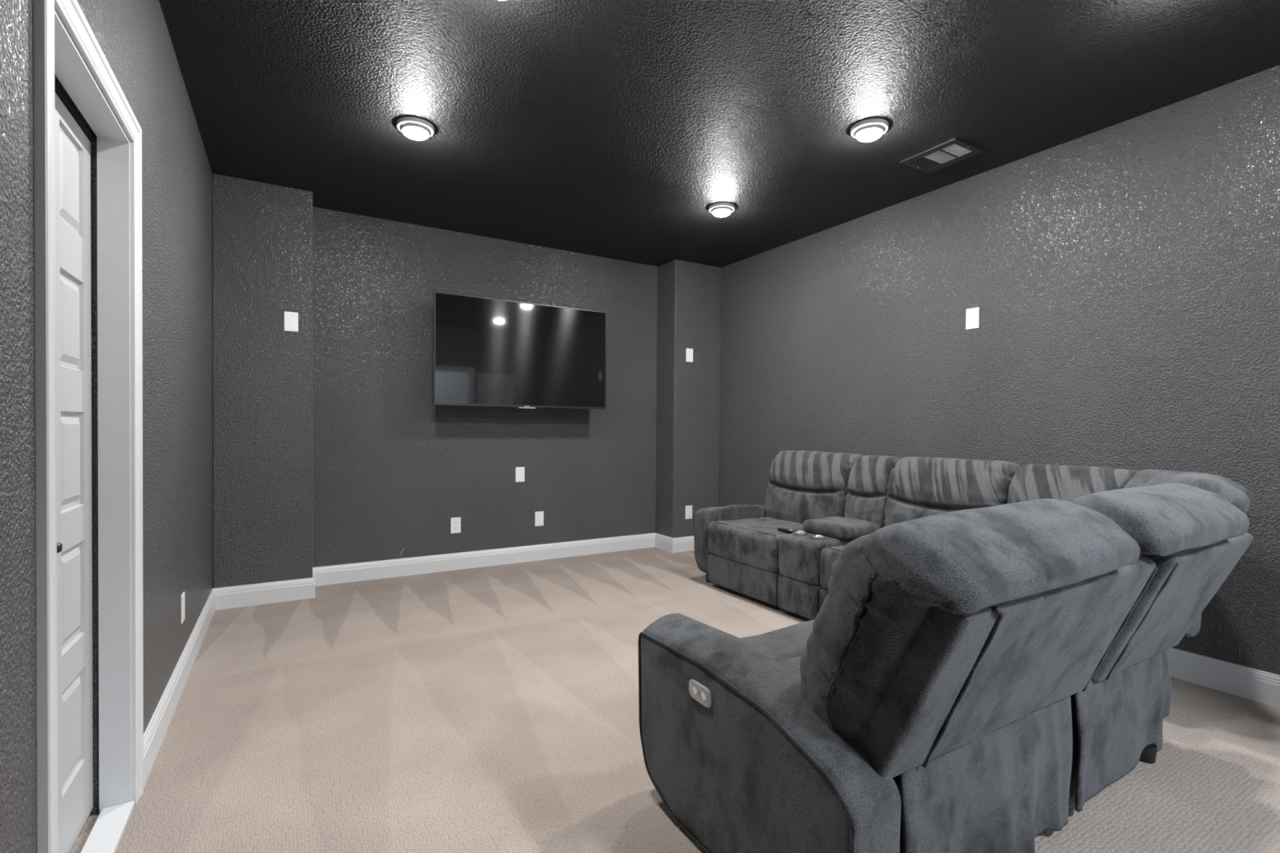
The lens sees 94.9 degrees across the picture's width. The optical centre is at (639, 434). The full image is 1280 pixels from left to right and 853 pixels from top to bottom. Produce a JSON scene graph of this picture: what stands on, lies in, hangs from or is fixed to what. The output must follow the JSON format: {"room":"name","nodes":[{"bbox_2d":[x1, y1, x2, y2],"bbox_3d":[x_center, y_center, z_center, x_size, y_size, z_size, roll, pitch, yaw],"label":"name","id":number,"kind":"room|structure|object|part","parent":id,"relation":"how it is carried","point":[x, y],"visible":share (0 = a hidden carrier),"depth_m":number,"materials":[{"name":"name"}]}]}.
{"room":"home theater","nodes":[
{"label":"home theater","id":0,"kind":"room"},
{"bbox_2d":[0,0,213,852],"bbox_3d":[-1.533,-0.229,1.641,0.120,2.740,5.334,0,1,-31],"label":"wall","id":1,"kind":"structure","parent":0,"point":[133,37],"depth_m":1.94,"materials":[{"name":"grey paint"}]},
{"bbox_2d":[54,80,93,852],"bbox_3d":[-1.462,0.121,1.455,0.066,1.998,0.718,0,1,-31],"label":"door","id":2,"kind":"structure","parent":1,"relation":"in","point":[73,137],"depth_m":1.61,"materials":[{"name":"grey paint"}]},
{"bbox_3d":[-1.424,0.277,1.429,0.026,0.026,0.026,0,1,-31],"label":"knob","id":3,"kind":"part","parent":2,"relation":"part of","materials":[{"name":"black plastic"}]},
{"bbox_2d":[33,0,143,852],"bbox_3d":[-1.365,0.096,1.494,0.019,2.098,0.846,0,1,-31],"label":"trim","id":4,"kind":"structure","parent":1,"relation":"attached to","point":[69,11],"depth_m":1.17,"materials":[{"name":"white paint"}]},
{"bbox_2d":[54,8,131,813],"bbox_3d":[-1.404,0.129,1.471,0.073,2.031,0.712,0,1,-31],"label":"trim","id":5,"kind":"structure","parent":1,"relation":"attached to","point":[71,69],"depth_m":1.76,"materials":[{"name":"white paint"}]},
{"bbox_2d":[80,800,134,852],"bbox_3d":[-1.405,1.135,1.487,0.076,0.018,0.684,0,1,-31],"label":"trim","id":6,"kind":"structure","parent":1,"relation":"attached to","point":[106,833],"depth_m":1.67,"materials":[{"name":"white paint"}]},
{"bbox_2d":[143,588,215,787],"bbox_3d":[-2.140,1.055,2.789,0.015,0.136,2.130,0,1,-31],"label":"baseboard","id":7,"kind":"structure","parent":1,"relation":"attached to","point":[155,732],"depth_m":2.38,"materials":[{"name":"white paint"}]},
{"bbox_2d":[180,591,185,624],"bbox_3d":[-2.062,0.783,2.652,0.007,0.127,0.080,0,1,-31],"label":"cover plate","id":8,"kind":"object","parent":1,"relation":"attached to","point":[182,597],"visible":1,"depth_m":2.62,"materials":[{"name":"white plastic"}]},
{"bbox_2d":[212,173,312,588],"bbox_3d":[-2.527,-0.265,3.965,0.550,2.740,0.324,0,1,-31],"label":"wall","id":9,"kind":"structure","parent":0,"point":[262,233],"depth_m":3.81,"materials":[{"name":"grey paint"}]},
{"bbox_2d":[213,577,315,610],"bbox_3d":[-2.444,1.040,3.839,0.566,0.136,0.015,0,1,-31],"label":"baseboard","id":10,"kind":"structure","parent":9,"relation":"attached to","point":[240,596],"depth_m":3.83,"materials":[{"name":"white paint"}]},
{"bbox_2d":[284,311,297,331],"bbox_3d":[-2.310,-0.745,3.893,0.080,0.127,0.007,0,1,-31],"label":"cover plate","id":11,"kind":"object","parent":9,"relation":"attached to","point":[291,318],"visible":1,"depth_m":3.89,"materials":[{"name":"white plastic"}]},
{"bbox_2d":[312,206,657,567],"bbox_3d":[-1.139,-0.267,5.050,4.287,2.740,0.120,0,1,-31],"label":"wall","id":12,"kind":"structure","parent":0,"point":[392,467],"depth_m":4.73,"materials":[{"name":"grey paint"}]},
{"bbox_2d":[450,517,461,533],"bbox_3d":[-1.497,0.742,4.779,0.080,0.127,0.008,0,1,-31],"label":"power outlet","id":13,"kind":"object","parent":12,"relation":"attached to","point":[455,522],"visible":1,"depth_m":4.78,"materials":[{"name":"white plastic"}]},
{"bbox_2d":[453,520,457,529],"bbox_3d":[-1.496,0.742,4.777,0.034,0.068,0.002,0,1,-31],"label":"receptacle","id":14,"kind":"object","parent":13,"relation":"attached to","point":[455,522],"depth_m":4.78,"materials":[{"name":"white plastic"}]},
{"bbox_2d":[312,533,655,586],"bbox_3d":[-1.113,1.036,5.008,2.949,0.136,0.015,0,1,-31],"label":"baseboard","id":15,"kind":"structure","parent":12,"relation":"attached to","point":[360,571],"depth_m":4.84,"materials":[{"name":"white paint"}]},
{"bbox_2d":[432,291,606,408],"bbox_3d":[-0.989,-0.645,4.916,1.463,0.866,0.250,0,1,-31],"label":"television","id":16,"kind":"object","parent":12,"relation":"attached to","point":[488,352],"visible":1,"depth_m":4.77,"materials":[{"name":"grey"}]},
{"bbox_2d":[515,466,524,482],"bbox_3d":[-1.031,0.347,5.051,0.080,0.127,0.007,0,1,-31],"label":"cover plate","id":17,"kind":"object","parent":12,"relation":"attached to","point":[520,471],"visible":1,"depth_m":5.05,"materials":[{"name":"white plastic"}]},
{"bbox_2d":[534,511,543,526],"bbox_3d":[-0.882,0.741,5.146,0.080,0.127,0.007,0,1,-31],"label":"cover plate","id":18,"kind":"object","parent":12,"relation":"attached to","point":[539,516],"visible":1,"depth_m":5.14,"materials":[{"name":"white plastic"}]},
{"bbox_2d":[70,546,1279,852],"bbox_3d":[0.460,1.195,1.798,4.867,0.080,7.384,0,1,-31],"label":"floor","id":19,"kind":"structure","parent":0,"point":[491,708],"depth_m":2.25,"materials":[{"name":"beige carpet"}]},
{"bbox_2d":[638,449,1253,852],"bbox_3d":[0.857,0.641,2.991,2.600,1.005,3.049,0,1,-31],"label":"sectional sofa","id":20,"kind":"object","parent":19,"relation":"on","point":[984,641],"visible":0.99,"depth_m":1.53,"materials":[{"name":"grey fabric"}]},
{"bbox_3d":[0.166,0.715,1.622,0.007,0.052,0.104,0,1,-31],"label":"control panel","id":21,"kind":"part","parent":20,"relation":"part of","materials":[{"name":"silver metal"}]},
{"bbox_3d":[0.815,0.829,4.640,0.866,0.566,0.170,0,1,-31],"label":"armrest","id":22,"kind":"part","parent":20,"relation":"part of","materials":[{"name":"grey fabric"}]},
{"bbox_2d":[708,517,805,573],"bbox_3d":[0.935,0.769,4.190,0.624,0.250,0.718,0,1,-31],"label":"seat cushion","id":23,"kind":"object","parent":20,"relation":"on","point":[752,544],"depth_m":4.05,"materials":[{"name":"grey fabric"}]},
{"bbox_3d":[0.279,0.869,1.597,0.172,0.551,0.869,0,1,-31],"label":"armrest","id":24,"kind":"part","parent":20,"relation":"part of","materials":[{"name":"grey fabric"}]},
{"bbox_2d":[737,621,812,676],"bbox_3d":[0.667,0.782,1.958,0.857,0.220,0.597,0,1,-31],"label":"seat cushion","id":25,"kind":"object","parent":20,"relation":"on","point":[786,646],"depth_m":1.96,"materials":[{"name":"grey fabric"}]},
{"bbox_2d":[777,528,796,533],"bbox_3d":[0.971,0.637,3.889,0.040,0.018,0.140,0,1,-31],"label":"remote control","id":26,"kind":"object","parent":20,"relation":"on","point":[784,530],"visible":0.9,"depth_m":3.88,"materials":[{"name":"black plastic"}]},
{"bbox_2d":[765,449,862,524],"bbox_3d":[1.314,0.446,4.392,0.368,0.637,0.799,0,1,-31],"label":"cushion","id":27,"kind":"object","parent":20,"relation":"on","point":[803,485],"depth_m":4.27,"materials":[{"name":"grey fabric"}]},
{"bbox_2d":[819,545,845,589],"bbox_3d":[1.478,0.784,3.277,0.625,0.248,0.714,0,1,-31],"label":"seat cushion","id":28,"kind":"object","parent":20,"relation":"on","point":[828,554],"depth_m":3.37,"materials":[{"name":"grey fabric"}]},
{"bbox_3d":[1.280,0.597,3.753,0.354,0.093,0.353,0,1,-31],"label":"console lid","id":29,"kind":"part","parent":20,"relation":"part of","materials":[{"name":"grey fabric"}]},
{"bbox_2d":[884,457,1020,525],"bbox_3d":[1.851,0.462,3.493,0.371,0.635,0.745,0,1,-31],"label":"cushion","id":30,"kind":"object","parent":20,"relation":"on","point":[915,487],"depth_m":3.42,"materials":[{"name":"grey fabric"}]},
{"bbox_2d":[799,499,1140,742],"bbox_3d":[0.818,0.475,1.463,0.808,0.601,0.453,0,1,-31],"label":"cushion","id":31,"kind":"object","parent":20,"relation":"on","point":[967,625],"depth_m":1.28,"materials":[{"name":"grey fabric"}]},
{"bbox_2d":[1006,463,1138,503],"bbox_3d":[2.181,0.473,2.929,0.354,0.631,0.570,0,1,-31],"label":"cushion","id":32,"kind":"object","parent":20,"relation":"on","point":[1031,482],"depth_m":2.91,"materials":[{"name":"grey fabric"}]},
{"bbox_3d":[1.854,0.986,2.154,0.070,0.328,0.085,0,1,-31],"label":"corner post","id":33,"kind":"part","parent":20,"relation":"part of","materials":[{"name":"grey fabric"}]},
{"bbox_2d":[1070,483,1248,557],"bbox_3d":[1.550,0.469,1.896,0.712,0.612,0.458,0,1,-31],"label":"cushion","id":34,"kind":"object","parent":20,"relation":"on","point":[1166,520],"depth_m":1.68,"materials":[{"name":"grey fabric"}]},
{"bbox_2d":[1122,469,1251,636],"bbox_3d":[2.252,0.479,2.473,0.388,0.645,0.625,1,1,22],"label":"cushion","id":35,"kind":"object","parent":20,"relation":"on","point":[1224,487],"depth_m":2.28,"materials":[{"name":"grey fabric"}]},
{"bbox_2d":[655,259,721,537],"bbox_3d":[0.475,-0.263,5.760,0.547,2.740,0.310,0,1,-31],"label":"wall","id":36,"kind":"structure","parent":0,"point":[689,313],"depth_m":5.61,"materials":[{"name":"grey paint"}]},
{"bbox_2d":[654,533,672,552],"bbox_3d":[0.227,1.039,5.626,0.015,0.136,0.325,0,1,-31],"label":"baseboard","id":37,"kind":"structure","parent":36,"relation":"attached to","point":[662,542],"depth_m":5.62,"materials":[{"name":"white paint"}]},
{"bbox_2d":[672,535,694,552],"bbox_3d":[0.541,1.041,5.633,0.562,0.136,0.015,0,1,-31],"label":"baseboard","id":38,"kind":"structure","parent":36,"relation":"attached to","point":[680,544],"depth_m":5.55,"materials":[{"name":"white paint"}]},
{"bbox_2d":[684,505,692,519],"bbox_3d":[0.465,0.743,5.587,0.080,0.127,0.007,0,1,-31],"label":"cover plate","id":39,"kind":"object","parent":36,"relation":"attached to","point":[688,514],"visible":1,"depth_m":5.58,"materials":[{"name":"white plastic"}]},
{"bbox_2d":[685,348,693,362],"bbox_3d":[0.469,-0.747,5.564,0.080,0.127,0.007,0,1,-31],"label":"cover plate","id":40,"kind":"object","parent":36,"relation":"attached to","point":[689,352],"visible":1,"depth_m":5.56,"materials":[{"name":"white plastic"}]},
{"bbox_2d":[159,0,1279,267],"bbox_3d":[0.482,-1.634,1.764,4.867,0.100,7.384,0,1,-31],"label":"ceiling","id":41,"kind":"structure","parent":0,"point":[611,129],"depth_m":2.77,"materials":[{"name":"grey paint"}]},
{"bbox_2d":[396,116,434,140],"bbox_3d":[-1.176,-1.584,3.079,0.186,0.058,0.186,0,1,-31],"label":"ceiling lamp","id":42,"kind":"object","parent":41,"relation":"attached to","point":[415,128],"visible":1,"depth_m":3.04,"materials":[{"name":"grey"}]},
{"bbox_2d":[708,202,734,217],"bbox_3d":[0.582,-1.584,4.184,0.186,0.058,0.186,0,1,-31],"label":"ceiling lamp","id":43,"kind":"object","parent":41,"relation":"attached to","point":[720,209],"visible":1,"depth_m":4.13,"materials":[{"name":"grey"}]},
{"bbox_2d":[850,118,888,142],"bbox_3d":[1.194,-1.566,3.059,0.186,0.058,0.186,0,1,-31],"label":"ceiling lamp","id":44,"kind":"object","parent":41,"relation":"attached to","point":[868,130],"visible":1,"depth_m":3.01,"materials":[{"name":"grey"}]},
{"bbox_2d":[900,137,983,173],"bbox_3d":[1.727,-1.589,3.370,0.275,0.011,0.330,0,1,-31],"label":"ceiling vent","id":45,"kind":"object","parent":41,"relation":"in","point":[953,151],"visible":1,"depth_m":3.35,"materials":[{"name":"black metal"}]},
{"bbox_2d":[719,65,1279,675],"bbox_3d":[2.047,-0.227,3.773,0.120,2.740,5.334,0,1,-31],"label":"wall","id":46,"kind":"structure","parent":0,"point":[1123,278],"depth_m":3.20,"materials":[{"name":"grey paint"}]},
{"bbox_2d":[965,306,979,329],"bbox_3d":[2.056,-0.715,3.635,0.007,0.127,0.080,0,1,-31],"label":"cover plate","id":47,"kind":"object","parent":46,"relation":"attached to","point":[971,314],"visible":1,"depth_m":3.63,"materials":[{"name":"white plastic"}]},
{"bbox_2d":[1166,647,1279,707],"bbox_3d":[2.027,1.077,3.672,0.015,0.136,4.904,0,1,-31],"label":"baseboard","id":48,"kind":"structure","parent":46,"relation":"attached to","point":[1250,683],"depth_m":2.64,"materials":[{"name":"white paint"}]}
]}

